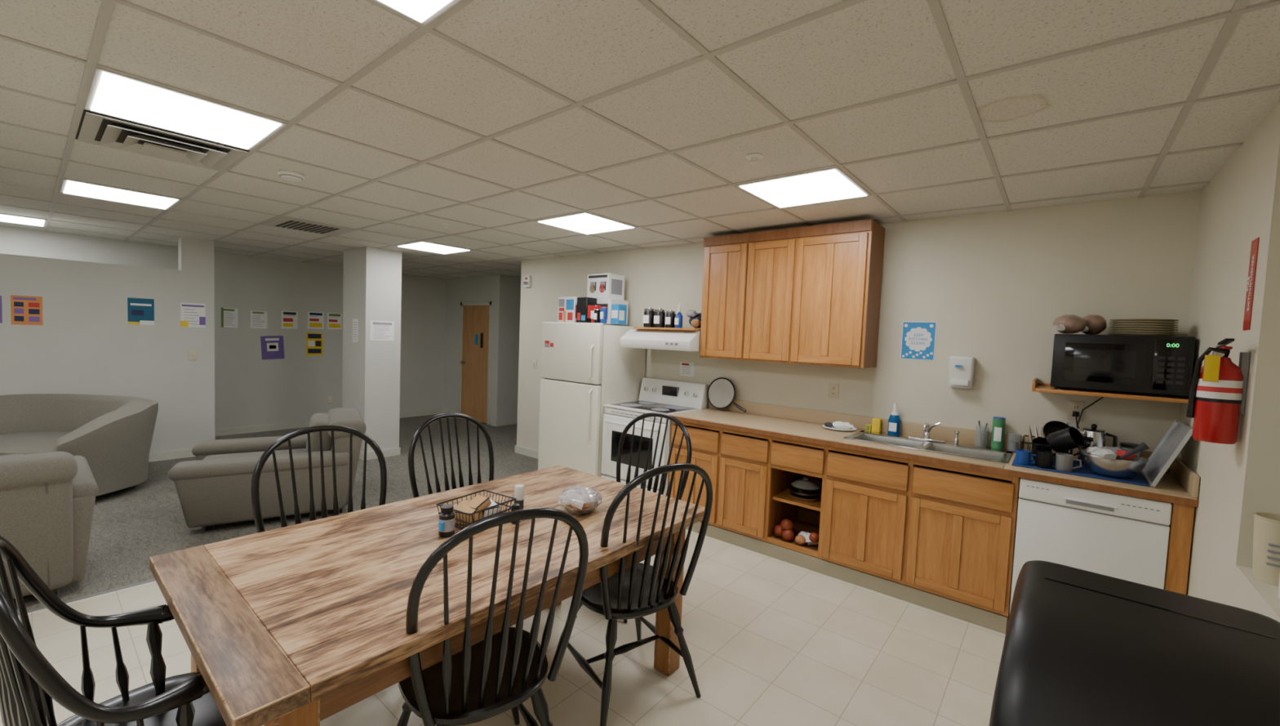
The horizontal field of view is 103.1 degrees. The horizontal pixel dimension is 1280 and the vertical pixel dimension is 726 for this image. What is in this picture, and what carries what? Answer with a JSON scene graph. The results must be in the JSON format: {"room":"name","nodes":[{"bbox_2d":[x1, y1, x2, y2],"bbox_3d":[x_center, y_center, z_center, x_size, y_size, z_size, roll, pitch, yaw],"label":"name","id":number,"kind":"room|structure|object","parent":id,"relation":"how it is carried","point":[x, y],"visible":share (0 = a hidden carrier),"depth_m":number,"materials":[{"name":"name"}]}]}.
{"room":"common room","nodes":[
{"label":"common room","id":0,"kind":"room"},
{"bbox_2d":[0,235,214,453],"bbox_3d":[-6.390,-0.137,4.106,0.170,2.440,4.580,5,4,39],"label":"wall","id":1,"kind":"structure","parent":0,"point":[86,343],"depth_m":5.21,"materials":[{"name":"grey paint"}]},
{"bbox_2d":[10,294,43,324],"bbox_3d":[-5.720,-0.490,4.745,0.002,0.270,0.190,5,4,39],"label":"poster","id":2,"kind":"object","parent":1,"relation":"attached to","point":[24,309],"visible":1,"depth_m":4.74,"materials":[{"name":"paper"}]},
{"bbox_2d":[127,297,154,324],"bbox_3d":[-5.231,-0.539,5.332,0.002,0.275,0.200,5,4,39],"label":"poster","id":3,"kind":"object","parent":1,"relation":"attached to","point":[140,311],"visible":1,"depth_m":5.33,"materials":[{"name":"paper"}]},
{"bbox_2d":[148,448,195,462],"bbox_3d":[-6.362,1.041,4.113,0.015,0.090,4.590,5,4,39],"label":"baseboard","id":4,"kind":"structure","parent":1,"relation":"attached to","point":[163,455],"depth_m":5.57,"materials":[{"name":"paint"}]},
{"bbox_2d":[180,302,205,327],"bbox_3d":[-4.967,-0.531,5.653,0.002,0.265,0.210,5,4,39],"label":"notice","id":5,"kind":"object","parent":1,"relation":"attached to","point":[192,314],"visible":1,"depth_m":5.65,"materials":[{"name":"paper"}]},
{"bbox_2d":[0,225,446,429],"bbox_3d":[-6.110,-0.236,6.190,0.100,2.440,8.150,5,4,39],"label":"wall","id":6,"kind":"structure","parent":0,"point":[251,390],"depth_m":7.25,"materials":[{"name":"grey paint"}]},
{"bbox_2d":[221,307,237,327],"bbox_3d":[-5.498,-0.605,6.812,0.002,0.260,0.180,5,4,39],"label":"flyer","id":7,"kind":"object","parent":6,"relation":"attached to","point":[228,315],"visible":1,"depth_m":6.81,"materials":[{"name":"paper"}]},
{"bbox_2d":[250,310,266,328],"bbox_3d":[-5.291,-0.600,7.063,0.002,0.240,0.190,5,4,39],"label":"flyer","id":8,"kind":"object","parent":6,"relation":"attached to","point":[258,318],"visible":1,"depth_m":7.06,"materials":[{"name":"paper"}]},
{"bbox_2d":[260,335,284,359],"bbox_3d":[-5.204,-0.219,7.206,0.002,0.344,0.287,5,4,39],"label":"poster","id":9,"kind":"object","parent":6,"relation":"attached to","point":[272,346],"visible":1,"depth_m":7.20,"materials":[{"name":"paper"}]},
{"bbox_2d":[281,311,297,328],"bbox_3d":[-5.058,-0.621,7.343,0.002,0.250,0.200,5,4,39],"label":"flyer","id":10,"kind":"object","parent":6,"relation":"attached to","point":[289,318],"visible":1,"depth_m":7.34,"materials":[{"name":"paper"}]},
{"bbox_2d":[306,332,323,355],"bbox_3d":[-4.867,-0.282,7.608,0.002,0.340,0.220,5,4,39],"label":"poster","id":11,"kind":"object","parent":6,"relation":"attached to","point":[314,341],"visible":1,"depth_m":7.60,"materials":[{"name":"paper"}]},
{"bbox_2d":[307,311,324,328],"bbox_3d":[-4.844,-0.636,7.601,0.002,0.250,0.210,5,4,39],"label":"flyer","id":12,"kind":"object","parent":6,"relation":"attached to","point":[315,319],"visible":1,"depth_m":7.60,"materials":[{"name":"paper"}]},
{"bbox_2d":[327,312,342,329],"bbox_3d":[-4.681,-0.640,7.797,0.002,0.250,0.200,5,4,39],"label":"flyer","id":13,"kind":"object","parent":6,"relation":"attached to","point":[334,319],"visible":1,"depth_m":7.79,"materials":[{"name":"paper"}]},
{"bbox_2d":[214,408,517,435],"bbox_3d":[-4.831,0.976,6.486,1.645,0.090,10.200,5,4,39],"label":"baseboard","id":14,"kind":"structure","parent":6,"relation":"attached to","point":[237,430],"depth_m":7.46,"materials":[{"name":"paint"}]},
{"bbox_2d":[13,413,537,612],"bbox_3d":[-3.716,1.161,5.632,4.670,0.100,10.300,5,4,39],"label":"floor","id":15,"kind":"structure","parent":0,"point":[134,524],"depth_m":4.38,"materials":[{"name":"carpet"}]},
{"bbox_2d":[0,451,98,598],"bbox_3d":[-3.884,0.871,2.427,1.030,0.799,1.742,5,4,39],"label":"sofa","id":16,"kind":"object","parent":15,"relation":"on","point":[47,500],"visible":0.94,"depth_m":2.66,"materials":[{"name":"grey fabric"}]},
{"bbox_2d":[0,393,158,496],"bbox_3d":[-5.092,0.720,4.380,1.512,0.801,0.976,2,3,2],"label":"loveseat","id":17,"kind":"object","parent":15,"relation":"on","point":[113,433],"visible":0.68,"depth_m":4.44,"materials":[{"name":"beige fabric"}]},
{"bbox_2d":[168,407,366,530],"bbox_3d":[-2.995,0.826,4.230,1.210,0.769,1.022,0,4,-32],"label":"sofa","id":18,"kind":"object","parent":15,"relation":"on","point":[215,488],"visible":0.87,"depth_m":3.88,"materials":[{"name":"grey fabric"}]},
{"bbox_2d":[342,246,401,452],"bbox_3d":[-3.253,-0.122,6.158,0.650,2.440,0.400,5,4,39],"label":"wall pillar","id":19,"kind":"structure","parent":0,"point":[372,276],"depth_m":5.96,"materials":[{"name":"grey paint"}]},
{"bbox_2d":[359,447,400,460],"bbox_3d":[-3.299,1.051,6.216,0.675,0.090,0.425,5,4,39],"label":"baseboard","id":20,"kind":"structure","parent":19,"relation":"attached to","point":[392,451],"depth_m":6.02,"materials":[{"name":"paint"}]},
{"bbox_2d":[369,320,394,340],"bbox_3d":[-3.001,-0.375,5.924,0.002,0.230,0.270,5,4,39],"label":"notice","id":21,"kind":"object","parent":19,"relation":"attached to","point":[380,330],"visible":1,"depth_m":5.92,"materials":[{"name":"paper"}]},
{"bbox_2d":[444,274,505,421],"bbox_3d":[-2.865,-0.243,8.755,1.630,2.440,0.140,5,4,39],"label":"wall","id":22,"kind":"structure","parent":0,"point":[491,287],"depth_m":8.60,"materials":[{"name":"grey paint"}]},
{"bbox_2d":[457,301,493,424],"bbox_3d":[-2.785,-0.020,8.615,0.930,2.014,0.160,5,4,39],"label":"door","id":23,"kind":"structure","parent":22,"relation":"attached to","point":[476,317],"depth_m":8.59,"materials":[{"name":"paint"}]},
{"bbox_2d":[0,528,1010,725],"bbox_3d":[-0.903,1.495,1.362,5.130,0.102,7.300,5,4,39],"label":"floor","id":24,"kind":"structure","parent":0,"point":[770,641],"depth_m":2.44,"materials":[{"name":"tile"}]},
{"bbox_2d":[17,577,155,614],"bbox_3d":[-2.906,1.281,2.951,0.030,0.005,7.200,5,4,39],"label":"trim","id":25,"kind":"structure","parent":24,"relation":"on","point":[151,580],"depth_m":2.82,"materials":[{"name":"grey plastic"}]},
{"bbox_2d":[0,535,226,725],"bbox_3d":[-1.323,0.902,1.321,0.559,1.054,0.501,5,4,39],"label":"armchair","id":26,"kind":"object","parent":24,"relation":"on","point":[29,682],"visible":0.88,"depth_m":1.27,"materials":[{"name":"black paint"}]},
{"bbox_2d":[250,425,386,533],"bbox_3d":[-1.354,0.846,2.256,0.548,1.065,0.561,-1,4,-44],"label":"dining chair","id":27,"kind":"object","parent":24,"relation":"on","point":[255,491],"visible":0.3,"depth_m":2.37,"materials":[{"name":"black paint"}]},
{"bbox_2d":[149,465,704,725],"bbox_3d":[-0.659,1.037,2.047,1.059,0.759,1.780,5,4,39],"label":"dining table","id":28,"kind":"object","parent":24,"relation":"on","point":[302,624],"visible":0.87,"depth_m":1.56,"materials":[{"name":"brown wood"}]},
{"bbox_2d":[438,504,454,537],"bbox_3d":[-0.742,0.603,1.947,0.059,0.111,0.064,5,4,39],"label":"bottle","id":29,"kind":"object","parent":28,"relation":"on","point":[446,516],"visible":0.98,"depth_m":1.93,"materials":[{"name":"black plastic"}]},
{"bbox_2d":[435,488,516,528],"bbox_3d":[-0.678,0.603,2.119,0.199,0.097,0.248,4,4,31],"label":"basket","id":30,"kind":"object","parent":28,"relation":"on","point":[467,512],"visible":0.73,"depth_m":2.08,"materials":[{"name":"black metal"}]},
{"bbox_2d":[514,484,524,509],"bbox_3d":[-0.534,0.595,2.245,0.044,0.112,0.044,5,4,39],"label":"salt shaker","id":31,"kind":"object","parent":28,"relation":"on","point":[519,488],"visible":0.7,"depth_m":2.23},
{"bbox_2d":[557,484,603,514],"bbox_3d":[-0.271,0.606,2.265,0.204,0.109,0.209,5,4,39],"label":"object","id":32,"kind":"object","parent":28,"relation":"on","point":[576,500],"visible":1,"depth_m":2.21,"materials":[{"name":"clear plastic"}]},
{"bbox_2d":[408,413,493,497],"bbox_3d":[-0.916,0.836,2.783,0.561,1.065,0.528,5,4,37],"label":"dining chair","id":33,"kind":"object","parent":24,"relation":"on","point":[418,433],"visible":0.39,"depth_m":2.88,"materials":[{"name":"black paint"}]},
{"bbox_2d":[396,507,588,725],"bbox_3d":[-0.504,0.913,1.626,0.528,1.065,0.561,0,4,-35],"label":"dining chair","id":34,"kind":"object","parent":24,"relation":"on","point":[493,676],"visible":0.98,"depth_m":1.50,"materials":[{"name":"black paint"}]},
{"bbox_2d":[537,321,645,476],"bbox_3d":[-0.505,0.432,5.119,0.810,1.651,0.732,5,4,39],"label":"refrigerator","id":35,"kind":"object","parent":24,"relation":"on","point":[585,367],"visible":0.77,"depth_m":4.83,"materials":[{"name":"metal"}]},
{"bbox_2d":[557,296,577,322],"bbox_3d":[-0.707,-0.537,5.170,0.252,0.260,0.122,5,4,39],"label":"cereal box","id":36,"kind":"object","parent":35,"relation":"on","point":[567,306],"visible":0.77,"depth_m":5.11,"materials":[{"name":"cardboard"}]},
{"bbox_2d":[576,297,596,322],"bbox_3d":[-0.525,-0.516,5.007,0.142,0.250,0.142,5,4,39],"label":"snack box","id":37,"kind":"object","parent":35,"relation":"on","point":[584,304],"visible":0.67,"depth_m":4.95,"materials":[{"name":"black cardboard"}]},
{"bbox_2d":[596,298,628,324],"bbox_3d":[-0.351,-0.519,5.200,0.382,0.250,0.262,5,4,39],"label":"box","id":38,"kind":"object","parent":35,"relation":"on","point":[607,303],"visible":0.38,"depth_m":5.03,"materials":[{"name":"cardboard"}]},
{"bbox_2d":[586,272,625,299],"bbox_3d":[-0.348,-0.769,5.179,0.302,0.249,0.243,5,4,39],"label":"box","id":39,"kind":"object","parent":38,"relation":"on","point":[599,286],"visible":0.96,"depth_m":5.08,"materials":[{"name":"cardboard"}]},
{"bbox_2d":[610,303,626,324],"bbox_3d":[-0.205,-0.468,4.911,0.102,0.190,0.122,5,4,39],"label":"box","id":40,"kind":"object","parent":35,"relation":"on","point":[619,312],"visible":1,"depth_m":4.87,"materials":[{"name":"blue"}]},
{"bbox_2d":[549,462,712,725],"bbox_3d":[-0.035,0.901,2.206,0.528,1.065,0.561,0,4,-33],"label":"dining chair","id":41,"kind":"object","parent":24,"relation":"on","point":[637,591],"visible":0.91,"depth_m":2.07,"materials":[{"name":"black paint"}]},
{"bbox_2d":[616,412,692,622],"bbox_3d":[-0.058,0.854,3.078,0.588,1.065,0.561,5,4,41],"label":"dining chair","id":42,"kind":"object","parent":24,"relation":"on","point":[685,433],"visible":0.4,"depth_m":3.22,"materials":[{"name":"black paint"}]},
{"bbox_2d":[601,377,708,495],"bbox_3d":[0.107,0.732,4.644,0.735,1.120,0.673,5,4,39],"label":"electric stove","id":43,"kind":"object","parent":24,"relation":"on","point":[656,395],"visible":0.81,"depth_m":4.54,"materials":[{"name":"white metal"}]},
{"bbox_2d":[669,421,1195,627],"bbox_3d":[1.562,0.988,3.504,2.955,0.878,0.600,5,4,39],"label":"base cabinet","id":44,"kind":"object","parent":24,"relation":"on","point":[952,535],"visible":0.83,"depth_m":3.17,"materials":[{"name":"brown wood"}]},
{"bbox_2d":[773,519,795,541],"bbox_3d":[1.064,1.204,3.713,0.156,0.146,0.169,5,4,39],"label":"onions","id":45,"kind":"object","parent":44,"relation":"in","point":[785,529],"visible":1,"depth_m":3.65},
{"bbox_2d":[788,476,821,502],"bbox_3d":[1.196,0.907,3.676,0.228,0.156,0.230,1,3,-14],"label":"stack","id":46,"kind":"object","parent":44,"relation":"in","point":[804,490],"visible":1,"depth_m":3.61,"materials":[{"name":"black metal"}]},
{"bbox_2d":[795,531,818,545],"bbox_3d":[1.189,1.230,3.589,0.166,0.108,0.146,5,4,39],"label":"bag","id":47,"kind":"object","parent":44,"relation":"in","point":[803,537],"visible":0.97,"depth_m":3.56,"materials":[{"name":"plastic"}]},
{"bbox_2d":[685,520,1007,633],"bbox_3d":[1.133,1.363,3.533,2.305,0.092,0.054,5,4,39],"label":"trim","id":48,"kind":"structure","parent":44,"relation":"attached to","point":[967,612],"depth_m":3.24,"materials":[{"name":"laminate"}]},
{"bbox_2d":[668,400,1199,506],"bbox_3d":[1.577,0.480,3.478,2.967,0.140,0.640,5,4,39],"label":"countertop","id":49,"kind":"structure","parent":44,"relation":"on","point":[1180,484],"depth_m":3.35,"materials":[{"name":"laminate"}]},
{"bbox_2d":[706,377,746,412],"bbox_3d":[0.767,0.271,4.460,0.418,0.279,0.067,5,4,44],"label":"screen","id":50,"kind":"object","parent":49,"relation":"on","point":[721,393],"visible":1,"depth_m":4.50,"materials":[{"name":"black metal"}]},
{"bbox_2d":[822,421,857,431],"bbox_3d":[1.479,0.460,3.771,0.240,0.060,0.240,5,4,39],"label":"plate","id":51,"kind":"object","parent":49,"relation":"on","point":[836,425],"visible":1,"depth_m":3.74,"materials":[{"name":"ceramic"}]},
{"bbox_2d":[865,417,881,432],"bbox_3d":[1.706,0.452,3.715,0.100,0.100,0.045,5,4,39],"label":"sponges","id":52,"kind":"object","parent":49,"relation":"on","point":[876,425],"visible":0.99,"depth_m":3.69,"materials":[{"name":"yellow"}]},
{"bbox_2d":[887,403,900,435],"bbox_3d":[1.808,0.397,3.612,0.080,0.220,0.083,5,4,39],"label":"dish soap bottle","id":53,"kind":"object","parent":49,"relation":"on","point":[894,420],"visible":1,"depth_m":3.59,"materials":[{"name":"blue"}]},
{"bbox_2d":[843,430,1013,480],"bbox_3d":[1.839,0.612,3.294,0.900,0.173,0.420,5,4,39],"label":"sink","id":54,"kind":"object","parent":49,"relation":"in","point":[961,450],"visible":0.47,"depth_m":3.29,"materials":[{"name":"silver metal"}]},
{"bbox_2d":[907,422,959,444],"bbox_3d":[1.908,0.456,3.334,0.296,0.140,0.235,5,4,39],"label":"kitchen faucet","id":55,"kind":"object","parent":49,"relation":"on","point":[927,428],"visible":1,"depth_m":3.39,"materials":[{"name":"silver metal"}]},
{"bbox_2d":[974,420,989,447],"bbox_3d":[2.211,0.457,3.288,0.072,0.167,0.072,5,4,39],"label":"utensil cup","id":56,"kind":"object","parent":49,"relation":"on","point":[981,432],"visible":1,"depth_m":3.26,"materials":[{"name":"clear plastic"}]},
{"bbox_2d":[991,416,1005,449],"bbox_3d":[2.277,0.445,3.233,0.066,0.200,0.067,5,4,39],"label":"can","id":57,"kind":"object","parent":49,"relation":"on","point":[998,423],"visible":1,"depth_m":3.21,"materials":[{"name":"green plastic"}]},
{"bbox_2d":[1007,432,1021,451],"bbox_3d":[2.341,0.496,3.181,0.068,0.110,0.068,5,4,39],"label":"cup","id":58,"kind":"object","parent":49,"relation":"on","point":[1014,438],"visible":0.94,"depth_m":3.16,"materials":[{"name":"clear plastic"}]},
{"bbox_2d":[1011,455,1149,486],"bbox_3d":[2.396,0.574,2.800,0.540,0.006,0.450,5,4,39],"label":"drying mat","id":59,"kind":"object","parent":49,"relation":"on","point":[1139,479],"visible":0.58,"depth_m":2.65,"materials":[{"name":"fabric"}]},
{"bbox_2d":[1015,448,1035,465],"bbox_3d":[2.125,0.522,2.800,0.065,0.075,0.095,1,3,-25],"label":"cup","id":60,"kind":"object","parent":59,"relation":"on","point":[1022,456],"visible":1,"depth_m":2.79,"materials":[{"name":"ceramic"}]},
{"bbox_2d":[1035,449,1056,468],"bbox_3d":[2.194,0.523,2.743,0.071,0.085,0.100,1,3,-24],"label":"coffee mug","id":61,"kind":"object","parent":59,"relation":"on","point":[1043,459],"visible":0.98,"depth_m":2.73,"materials":[{"name":"black ceramic"}]},
{"bbox_2d":[1020,422,1072,463],"bbox_3d":[2.338,0.451,2.918,0.230,0.220,0.307,5,4,39],"label":"dish rack","id":62,"kind":"object","parent":59,"relation":"on","point":[1030,436],"visible":0.4,"depth_m":2.95,"materials":[{"name":"black plastic"}]},
{"bbox_2d":[1031,436,1059,457],"bbox_3d":[2.284,0.488,2.863,0.126,0.129,0.123,5,4,39],"label":"coffee mug","id":63,"kind":"object","parent":62,"relation":"in","point":[1037,440],"visible":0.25,"depth_m":2.88,"materials":[{"name":"black ceramic"}]},
{"bbox_2d":[1046,426,1084,456],"bbox_3d":[2.311,0.422,2.764,0.110,0.162,0.156,1,3,-24],"label":"cooking pot","id":64,"kind":"object","parent":62,"relation":"in","point":[1068,438],"visible":0.97,"depth_m":2.75,"materials":[{"name":"black plastic"}]},
{"bbox_2d":[1043,420,1093,441],"bbox_3d":[2.413,0.401,2.869,0.219,0.129,0.115,5,4,39],"label":"frying pan","id":65,"kind":"object","parent":62,"relation":"in","point":[1050,427],"visible":0.34,"depth_m":2.93,"materials":[{"name":"black metal"}]},
{"bbox_2d":[1054,453,1081,471],"bbox_3d":[2.260,0.529,2.689,0.071,0.085,0.100,1,3,-24],"label":"coffee mug","id":66,"kind":"object","parent":59,"relation":"on","point":[1064,461],"visible":1,"depth_m":2.67,"materials":[{"name":"grey ceramic"}]},
{"bbox_2d":[1076,423,1117,463],"bbox_3d":[2.567,0.459,2.868,0.134,0.229,0.138,2,3,-7],"label":"coffee carafe","id":67,"kind":"object","parent":59,"relation":"on","point":[1099,437],"visible":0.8,"depth_m":2.83,"materials":[{"name":"silver metal"}]},
{"bbox_2d":[1076,441,1149,478],"bbox_3d":[2.440,0.484,2.632,0.274,0.194,0.274,5,4,39],"label":"mixing bowl","id":68,"kind":"object","parent":59,"relation":"on","point":[1108,461],"visible":1,"depth_m":2.58,"materials":[{"name":"silver metal"}]},
{"bbox_2d":[1141,419,1192,487],"bbox_3d":[2.637,0.447,2.552,0.128,0.297,0.408,5,4,39],"label":"baking sheet","id":69,"kind":"object","parent":49,"relation":"on","point":[1179,433],"visible":0.84,"depth_m":2.55,"materials":[{"name":"metal"}]},
{"bbox_2d":[1009,477,1172,610],"bbox_3d":[2.405,1.062,2.769,0.565,0.871,0.600,5,4,39],"label":"dishwasher","id":70,"kind":"object","parent":24,"relation":"on","point":[1117,535],"visible":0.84,"depth_m":2.53,"materials":[{"name":"white plastic"}]},
{"bbox_2d":[988,560,1279,725],"bbox_3d":[1.208,1.082,1.242,0.569,0.897,0.720,5,4,39],"label":"trash bin","id":71,"kind":"object","parent":24,"relation":"on","point":[1082,647],"visible":1,"depth_m":1.16,"materials":[{"name":"plastic"}]},
{"bbox_2d":[502,275,520,419],"bbox_3d":[-1.604,-0.211,9.082,0.100,2.440,2.050,5,4,39],"label":"wall","id":72,"kind":"structure","parent":0,"point":[513,284],"depth_m":8.38,"materials":[{"name":"grey paint"}]},
{"bbox_2d":[0,0,1279,279],"bbox_3d":[-1.643,-1.210,3.868,9.800,0.100,10.300,5,4,39],"label":"ceiling","id":73,"kind":"structure","parent":0,"point":[579,50],"depth_m":1.97,"materials":[{"name":"tile"}]},
{"bbox_2d":[0,213,47,226],"bbox_3d":[-6.062,-1.377,4.811,0.576,0.012,0.584,5,4,39],"label":"ceiling light panel","id":74,"kind":"object","parent":73,"relation":"in","point":[3,217],"depth_m":4.89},
{"bbox_2d":[59,178,182,209],"bbox_3d":[-3.828,-1.233,3.754,0.576,0.012,0.584,5,4,39],"label":"ceiling light panel","id":75,"kind":"object","parent":73,"relation":"in","point":[68,186],"depth_m":3.71,"materials":[{"name":"plastic"}]},
{"bbox_2d":[75,109,249,171],"bbox_3d":[-2.444,-1.103,2.610,0.576,0.044,0.584,5,4,39],"label":"air diffuser","id":76,"kind":"object","parent":73,"relation":"in","point":[95,128],"depth_m":2.55,"materials":[{"name":"metal"}]},
{"bbox_2d":[84,66,287,150],"bbox_3d":[-1.982,-1.080,2.228,0.576,0.012,0.584,5,4,39],"label":"ceiling light panel","id":77,"kind":"object","parent":73,"relation":"in","point":[111,93],"depth_m":2.17,"materials":[{"name":"plastic"}]},
{"bbox_2d":[276,169,305,182],"bbox_3d":[-2.086,-1.114,3.042,0.140,0.040,0.140,5,4,39],"label":"smoke detector","id":78,"kind":"object","parent":73,"relation":"attached to","point":[291,175],"visible":1,"depth_m":3.01,"materials":[{"name":"white plastic"}]},
{"bbox_2d":[262,216,355,235],"bbox_3d":[-3.053,-1.252,4.690,0.576,0.013,0.584,5,4,39],"label":"return grille","id":79,"kind":"object","parent":73,"relation":"in","point":[281,222],"depth_m":4.65,"materials":[{"name":"metal"}]},
{"bbox_2d":[373,0,461,26],"bbox_3d":[-0.597,-0.966,1.084,0.576,0.012,0.584,5,4,39],"label":"ceiling light panel","id":80,"kind":"object","parent":73,"relation":"in","point":[422,12],"depth_m":1.40,"materials":[{"name":"plastic"}]},
{"bbox_2d":[395,240,471,253],"bbox_3d":[-2.278,-1.271,5.627,0.576,0.012,0.584,5,4,39],"label":"ceiling light panel","id":81,"kind":"object","parent":73,"relation":"in","point":[422,246],"depth_m":5.58,"materials":[{"name":"plastic"}]},
{"bbox_2d":[535,212,636,234],"bbox_3d":[-0.431,-1.118,4.101,0.576,0.012,0.584,5,4,39],"label":"ceiling light panel","id":82,"kind":"object","parent":73,"relation":"in","point":[586,223],"depth_m":4.05,"materials":[{"name":"plastic"}]},
{"bbox_2d":[0,0,1279,278],"bbox_3d":[-1.677,-1.157,3.832,9.600,0.006,10.200,5,4,39],"label":"grid","id":83,"kind":"object","parent":73,"relation":"attached to","point":[1239,7],"depth_m":2.11,"materials":[{"name":"metal"}]},
{"bbox_2d":[735,167,871,208],"bbox_3d":[0.954,-1.003,2.957,0.576,0.012,0.584,5,4,39],"label":"ceiling light panel","id":84,"kind":"object","parent":73,"relation":"in","point":[830,184],"depth_m":2.91,"materials":[{"name":"plastic"}]},
{"bbox_2d":[516,190,1201,451],"bbox_3d":[0.776,0.117,4.632,5.920,2.440,0.120,5,4,39],"label":"wall","id":85,"kind":"structure","parent":0,"point":[994,285],"depth_m":3.35,"materials":[{"name":"paint"}]},
{"bbox_2d":[514,444,538,458],"bbox_3d":[-1.116,1.141,6.130,1.265,0.090,0.015,5,4,39],"label":"baseboard","id":86,"kind":"structure","parent":85,"relation":"attached to","point":[521,450],"depth_m":6.37,"materials":[{"name":"paint"}]},
{"bbox_2d":[619,328,700,351],"bbox_3d":[0.263,-0.209,4.654,0.782,0.181,0.479,5,4,39],"label":"range hood","id":87,"kind":"object","parent":85,"relation":"attached to","point":[646,339],"visible":0.87,"depth_m":4.46,"materials":[{"name":"white metal"}]},
{"bbox_2d":[633,326,700,330],"bbox_3d":[0.319,-0.307,4.650,0.680,0.018,0.380,5,4,39],"label":"shelf board","id":88,"kind":"object","parent":87,"relation":"on","point":[634,327],"visible":0.62,"depth_m":4.47,"materials":[{"name":"brown wood"}]},
{"bbox_2d":[642,306,655,327],"bbox_3d":[0.090,-0.429,4.785,0.110,0.190,0.112,5,4,39],"label":"canister","id":89,"kind":"object","parent":88,"relation":"on","point":[649,313],"visible":0.83,"depth_m":4.74,"materials":[{"name":"black plastic"}]},
{"bbox_2d":[653,307,665,327],"bbox_3d":[0.183,-0.415,4.695,0.100,0.180,0.102,5,4,39],"label":"canister","id":90,"kind":"object","parent":88,"relation":"on","point":[660,314],"visible":0.86,"depth_m":4.65,"materials":[{"name":"black plastic"}]},
{"bbox_2d":[665,309,675,327],"bbox_3d":[0.280,-0.401,4.641,0.092,0.165,0.094,5,4,39],"label":"canister","id":91,"kind":"object","parent":88,"relation":"on","point":[670,315],"visible":0.89,"depth_m":4.60,"materials":[{"name":"black plastic"}]},
{"bbox_2d":[685,309,701,328],"bbox_3d":[0.502,-0.387,4.488,0.182,0.160,0.190,5,4,39],"label":"figurine","id":92,"kind":"object","parent":88,"relation":"on","point":[695,320],"visible":0.87,"depth_m":4.43,"materials":[{"name":"ceramic"}]},
{"bbox_2d":[680,361,694,376],"bbox_3d":[0.445,0.059,4.824,0.160,0.130,0.002,5,4,39],"label":"notice","id":93,"kind":"object","parent":85,"relation":"attached to","point":[686,369],"visible":1,"depth_m":4.82,"materials":[{"name":"paper"}]},
{"bbox_2d":[699,218,884,368],"bbox_3d":[1.137,-0.512,4.011,1.335,1.010,0.345,5,4,39],"label":"upper cabinet","id":94,"kind":"object","parent":85,"relation":"attached to","point":[806,295],"visible":1,"depth_m":3.77,"materials":[{"name":"brown wood"}]},
{"bbox_2d":[900,320,937,360],"bbox_3d":[1.952,-0.156,3.570,0.215,0.270,0.006,5,4,39],"label":"poster","id":95,"kind":"object","parent":85,"relation":"attached to","point":[917,338],"visible":1,"depth_m":3.57,"materials":[{"name":"paper"}]},
{"bbox_2d":[948,355,975,388],"bbox_3d":[2.123,0.062,3.362,0.139,0.210,0.115,5,4,39],"label":"soap dispenser","id":96,"kind":"object","parent":85,"relation":"attached to","point":[961,368],"visible":1,"depth_m":3.33,"materials":[{"name":"white plastic"}]},
{"bbox_2d":[1066,400,1084,420],"bbox_3d":[2.603,0.283,3.038,0.075,0.115,0.010,5,4,39],"label":"wall outlet","id":97,"kind":"object","parent":85,"relation":"attached to","point":[1073,406],"visible":0.96,"depth_m":3.04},
{"bbox_2d":[1031,377,1188,403],"bbox_3d":[2.579,0.146,2.821,0.630,0.065,0.350,5,4,39],"label":"shelf","id":98,"kind":"object","parent":85,"relation":"attached to","point":[1037,387],"visible":0.71,"depth_m":2.73,"materials":[{"name":"brown wood"}]},
{"bbox_2d":[1050,333,1195,398],"bbox_3d":[2.608,0.006,2.787,0.540,0.310,0.312,5,4,39],"label":"microwave oven","id":99,"kind":"object","parent":98,"relation":"on","point":[1163,365],"visible":1,"depth_m":2.65,"materials":[{"name":"black plastic"}]},
{"bbox_2d":[1050,314,1086,333],"bbox_3d":[2.407,-0.218,2.855,0.153,0.107,0.214,5,4,39],"label":"bread","id":100,"kind":"object","parent":99,"relation":"on","point":[1071,323],"visible":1,"depth_m":2.81,"materials":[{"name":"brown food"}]},
{"bbox_2d":[1081,314,1106,334],"bbox_3d":[2.547,-0.217,2.877,0.140,0.115,0.205,5,4,39],"label":"bread","id":101,"kind":"object","parent":99,"relation":"on","point":[1096,324],"visible":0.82,"depth_m":2.83,"materials":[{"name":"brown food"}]},
{"bbox_2d":[1107,318,1178,336],"bbox_3d":[2.679,-0.186,2.712,0.266,0.088,0.266,5,4,39],"label":"plate stack","id":102,"kind":"object","parent":99,"relation":"on","point":[1129,326],"visible":0.97,"depth_m":2.62,"materials":[{"name":"ceramic"}]},
{"bbox_2d":[1177,100,1279,622],"bbox_3d":[0.873,0.371,-0.118,0.500,2.440,7.320,5,4,39],"label":"wall","id":103,"kind":"structure","parent":0,"point":[1240,205],"depth_m":1.90,"materials":[{"name":"paint"}]},
{"bbox_2d":[1186,337,1250,444],"bbox_3d":[2.117,0.100,1.873,0.144,0.379,0.130,2,3,-14],"label":"fire extinguisher","id":104,"kind":"object","parent":103,"relation":"attached to","point":[1218,388],"visible":1,"depth_m":1.84,"materials":[{"name":"red paint"}]},
{"bbox_2d":[1242,237,1259,330],"bbox_3d":[2.234,-0.286,1.861,0.005,0.330,0.085,5,4,39],"label":"fire extinguisher sign","id":105,"kind":"object","parent":103,"relation":"attached to","point":[1255,243],"visible":1,"depth_m":1.85,"materials":[{"name":"red paint"}]},
{"bbox_2d":[1252,511,1279,586],"bbox_3d":[2.088,0.610,1.660,0.125,0.210,0.125,5,4,39],"label":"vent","id":106,"kind":"object","parent":103,"relation":"on","point":[1266,535],"visible":1,"depth_m":1.65,"materials":[{"name":"beige plastic"}]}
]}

